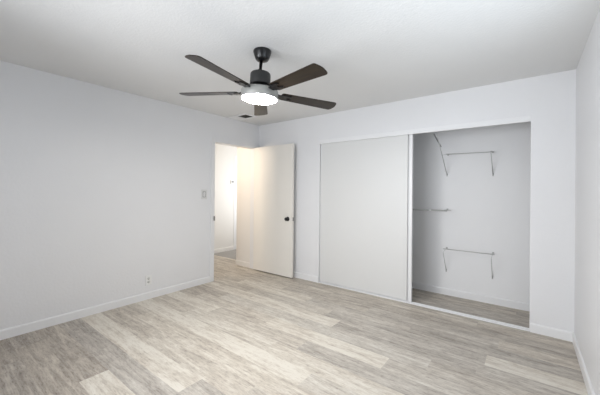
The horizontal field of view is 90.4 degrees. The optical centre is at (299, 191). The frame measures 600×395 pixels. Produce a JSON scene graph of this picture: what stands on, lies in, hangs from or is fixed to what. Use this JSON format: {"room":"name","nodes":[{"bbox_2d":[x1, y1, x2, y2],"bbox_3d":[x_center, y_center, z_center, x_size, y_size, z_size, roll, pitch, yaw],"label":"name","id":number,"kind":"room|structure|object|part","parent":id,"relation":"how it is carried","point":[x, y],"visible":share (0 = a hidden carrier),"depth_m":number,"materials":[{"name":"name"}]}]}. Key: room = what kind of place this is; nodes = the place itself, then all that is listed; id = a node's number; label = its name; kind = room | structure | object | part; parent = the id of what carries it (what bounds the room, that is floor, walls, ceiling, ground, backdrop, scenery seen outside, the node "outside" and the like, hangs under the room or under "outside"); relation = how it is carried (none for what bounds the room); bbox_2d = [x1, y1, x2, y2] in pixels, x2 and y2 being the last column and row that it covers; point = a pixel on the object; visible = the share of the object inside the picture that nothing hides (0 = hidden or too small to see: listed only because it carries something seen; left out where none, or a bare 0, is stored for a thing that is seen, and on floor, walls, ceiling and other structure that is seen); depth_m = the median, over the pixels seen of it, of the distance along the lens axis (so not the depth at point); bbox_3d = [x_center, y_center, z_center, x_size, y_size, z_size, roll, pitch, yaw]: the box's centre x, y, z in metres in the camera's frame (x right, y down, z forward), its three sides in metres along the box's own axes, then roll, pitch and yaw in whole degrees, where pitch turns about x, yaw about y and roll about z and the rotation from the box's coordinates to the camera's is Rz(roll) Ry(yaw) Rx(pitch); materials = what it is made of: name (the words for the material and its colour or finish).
{"room":"empty bedroom","nodes":[
{"label":"empty bedroom","id":0,"kind":"room"},
{"bbox_2d":[0,61,258,329],"bbox_3d":[-1.972,0.089,3.543,0.120,2.440,4.240,0,0,37],"label":"wall","id":1,"kind":"structure","parent":0,"point":[101,187],"depth_m":3.15,"materials":[{"name":"paint"}]},
{"bbox_2d":[0,276,209,339],"bbox_3d":[-2.226,1.264,3.113,0.013,0.085,3.025,0,0,37],"label":"baseboard","id":2,"kind":"structure","parent":1,"relation":"attached to","point":[55,320],"depth_m":3.15,"materials":[{"name":"paint"}]},
{"bbox_2d":[145,275,151,285],"bbox_3d":[-1.839,1.082,3.620,0.008,0.120,0.074,0,0,37],"label":"electrical outlet","id":3,"kind":"object","parent":1,"relation":"attached to","point":[148,279],"visible":1,"depth_m":3.62,"materials":[{"name":"white plastic"}]},
{"bbox_2d":[201,190,206,198],"bbox_3d":[-1.361,0.046,4.231,0.013,0.136,0.090,0,0,37],"label":"light switch","id":4,"kind":"object","parent":1,"relation":"attached to","point":[203,192],"visible":1,"depth_m":4.22,"materials":[{"name":"plastic"}]},
{"bbox_2d":[210,136,259,281],"bbox_3d":[-1.049,0.264,4.740,0.141,2.113,0.975,0,0,37],"label":"door frame","id":5,"kind":"structure","parent":1,"relation":"attached to","point":[214,140],"depth_m":4.44,"materials":[{"name":"paint"}]},
{"bbox_2d":[253,143,293,277],"bbox_3d":[-0.435,0.294,4.754,0.851,2.032,0.150,0,0,37],"label":"door","id":6,"kind":"structure","parent":5,"relation":"attached to","point":[273,239],"depth_m":4.71,"materials":[{"name":"paint"}]},
{"bbox_2d":[214,249,235,259],"bbox_3d":[-0.697,1.351,6.586,1.660,0.052,2.000,0,0,37],"label":"floor","id":7,"kind":"structure","parent":0,"point":[231,254],"depth_m":6.19,"materials":[{"name":"carpet"}]},
{"bbox_2d":[214,144,236,248],"bbox_3d":[-2.148,0.092,5.945,0.120,2.440,4.800,0,0,37],"label":"wall","id":8,"kind":"structure","parent":0,"point":[224,154],"depth_m":6.50,"materials":[{"name":"white paint"}]},
{"bbox_2d":[214,246,233,252],"bbox_3d":[-2.499,1.266,5.388,0.013,0.085,3.306,0,0,37],"label":"baseboard","id":9,"kind":"structure","parent":8,"relation":"attached to","point":[230,247],"depth_m":6.47,"materials":[{"name":"white paint"}]},
{"bbox_2d":[233,156,236,249],"bbox_3d":[-1.458,0.260,6.742,0.009,2.120,0.094,0,0,37],"label":"door frame","id":10,"kind":"structure","parent":8,"relation":"attached to","point":[235,157],"depth_m":6.73,"materials":[{"name":"paint"}]},
{"bbox_2d":[236,147,250,262],"bbox_3d":[-0.302,0.109,6.136,0.380,2.440,2.252,0,0,37],"label":"wall","id":11,"kind":"structure","parent":0,"point":[243,154],"depth_m":5.25,"materials":[{"name":"white paint"}]},
{"bbox_2d":[236,260,249,267],"bbox_3d":[-1.001,1.279,5.234,0.380,0.085,0.013,0,0,37],"label":"baseboard","id":12,"kind":"structure","parent":11,"relation":"attached to","point":[240,263],"depth_m":5.23,"materials":[{"name":"white paint"}]},
{"bbox_2d":[0,255,587,394],"bbox_3d":[-0.827,1.319,3.059,5.900,0.001,4.840,0,0,37],"label":"floor","id":13,"kind":"structure","parent":0,"point":[244,331],"depth_m":2.52,"materials":[{"name":"laminate"}]},
{"bbox_2d":[318,281,528,330],"bbox_3d":[1.251,1.333,3.616,2.430,0.011,0.064,0,0,37],"label":"closet track","id":14,"kind":"object","parent":13,"relation":"on","point":[343,287],"visible":0.86,"depth_m":3.35,"materials":[{"name":"metal"}]},
{"bbox_2d":[320,134,412,301],"bbox_3d":[0.824,0.308,3.963,1.310,2.026,0.034,0,0,37],"label":"door","id":15,"kind":"structure","parent":14,"relation":"on","point":[366,193],"depth_m":3.89,"materials":[{"name":"paint"}]},
{"bbox_3d":[1.322,0.312,3.583,0.057,2.026,0.034,0,0,37],"label":"edge pull","id":16,"kind":"part","parent":15,"relation":"part of","materials":[{"name":"paint"}]},
{"bbox_2d":[0,0,599,125],"bbox_3d":[-0.139,-1.166,2.541,4.234,0.100,4.860,0,0,37],"label":"ceiling","id":17,"kind":"structure","parent":0,"point":[372,52],"depth_m":2.25,"materials":[{"name":"paint"}]},
{"bbox_2d":[228,113,256,120],"bbox_3d":[-0.865,-1.114,4.483,0.390,0.009,0.245,0,0,37],"label":"ceiling vent","id":18,"kind":"object","parent":17,"relation":"in","point":[244,116],"visible":1,"depth_m":4.46,"materials":[{"name":"metal"}]},
{"bbox_2d":[179,47,335,115],"bbox_3d":[-0.319,-0.920,2.334,1.311,0.396,1.305,0,0,37],"label":"ceiling fan","id":19,"kind":"object","parent":17,"relation":"hanging from","point":[260,92],"visible":1,"depth_m":2.29,"materials":[{"name":"black wood"}]},
{"bbox_3d":[-0.746,-0.803,2.459,0.512,0.030,0.135,2,-1,11],"label":"blade","id":20,"kind":"part","parent":19,"relation":"part of","materials":[{"name":"brown wood"}]},
{"bbox_3d":[-0.534,-0.800,1.995,0.135,0.030,0.512,2,-1,29],"label":"blade","id":21,"kind":"part","parent":19,"relation":"part of","materials":[{"name":"brown wood"}]},
{"bbox_2d":[242,94,276,104],"bbox_3d":[-0.323,-0.733,2.372,0.279,0.023,0.279,0,0,37],"label":"diffuser","id":22,"kind":"object","parent":19,"relation":"attached to","point":[257,99],"depth_m":2.35,"materials":[{"name":"white glass"}]},
{"bbox_3d":[-0.370,-0.780,2.804,0.136,0.026,0.512,1,0,-7],"label":"blade","id":23,"kind":"part","parent":19,"relation":"part of","materials":[{"name":"brown wood"}]},
{"bbox_3d":[-0.028,-0.777,2.053,0.135,0.030,0.512,3,-1,-43],"label":"blade","id":24,"kind":"part","parent":19,"relation":"part of","materials":[{"name":"brown wood"}]},
{"bbox_3d":[0.073,-0.765,2.553,0.512,0.030,0.135,3,-1,-25],"label":"blade","id":25,"kind":"part","parent":19,"relation":"part of","materials":[{"name":"brown wood"}]},
{"bbox_2d":[259,69,575,331],"bbox_3d":[0.914,0.116,3.928,3.994,2.440,0.120,0,0,37],"label":"wall","id":26,"kind":"structure","parent":0,"point":[550,99],"depth_m":2.88,"materials":[{"name":"paint"}]},
{"bbox_2d":[293,271,317,282],"bbox_3d":[-0.229,1.285,4.709,1.243,0.085,0.013,0,0,37],"label":"baseboard","id":27,"kind":"structure","parent":26,"relation":"attached to","point":[295,274],"depth_m":4.46,"materials":[{"name":"paint"}]},
{"bbox_2d":[320,115,530,143],"bbox_3d":[1.286,-0.706,3.641,2.430,0.057,0.116,0,0,37],"label":"fascia","id":28,"kind":"object","parent":26,"relation":"attached to","point":[521,119],"visible":1,"depth_m":3.37,"materials":[{"name":"paint"}]},
{"bbox_2d":[530,323,572,341],"bbox_3d":[2.324,1.304,2.754,0.313,0.085,0.013,0,0,37],"label":"baseboard","id":29,"kind":"structure","parent":26,"relation":"attached to","point":[534,328],"depth_m":2.75,"materials":[{"name":"paint"}]},
{"bbox_2d":[412,122,530,303],"bbox_3d":[1.529,0.122,4.238,3.394,2.440,0.120,0,0,37],"label":"wall","id":30,"kind":"structure","parent":0,"point":[488,214],"depth_m":3.67,"materials":[{"name":"paint"}]},
{"bbox_2d":[413,209,450,211],"bbox_3d":[1.528,0.367,4.028,0.950,0.289,0.211,0,0,37],"label":"wire rack","id":31,"kind":"object","parent":30,"relation":"attached to","point":[445,210],"visible":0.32,"depth_m":3.81,"materials":[{"name":"white metal"}]},
{"bbox_2d":[433,134,493,176],"bbox_3d":[1.946,-0.427,3.531,0.574,0.494,0.503,0,0,37],"label":"bracket","id":32,"kind":"object","parent":30,"relation":"attached to","point":[437,139],"visible":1,"depth_m":3.58,"materials":[{"name":"metal"}]},
{"bbox_3d":[2.063,-0.463,3.633,0.514,0.015,0.009,0,0,37],"label":"rail","id":33,"kind":"part","parent":32,"relation":"part of","materials":[{"name":"metal"}]},
{"bbox_2d":[443,247,494,278],"bbox_3d":[2.042,0.887,3.632,0.554,0.324,0.208,0,0,37],"label":"bracket","id":34,"kind":"object","parent":30,"relation":"attached to","point":[446,247],"visible":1,"depth_m":3.59,"materials":[{"name":"metal"}]},
{"bbox_3d":[2.045,0.738,3.636,0.554,0.008,0.008,0,0,37],"label":"rail","id":35,"kind":"part","parent":34,"relation":"part of","materials":[{"name":"metal"}]},
{"bbox_2d":[412,282,529,310],"bbox_3d":[1.478,1.299,4.183,3.394,0.085,0.013,0,0,37],"label":"baseboard","id":36,"kind":"structure","parent":30,"relation":"attached to","point":[451,292],"depth_m":3.66,"materials":[{"name":"paint"}]},
{"bbox_2d":[574,9,599,394],"bbox_3d":[1.483,0.116,1.288,0.120,2.440,4.860,0,0,37],"label":"wall","id":37,"kind":"structure","parent":0,"point":[587,158],"depth_m":2.08,"materials":[{"name":"paint"}]},
{"bbox_2d":[572,332,594,394],"bbox_3d":[1.232,1.291,1.080,0.013,0.085,4.000,0,0,37],"label":"baseboard","id":38,"kind":"structure","parent":37,"relation":"attached to","point":[590,391],"depth_m":2.17,"materials":[{"name":"paint"}]}
]}

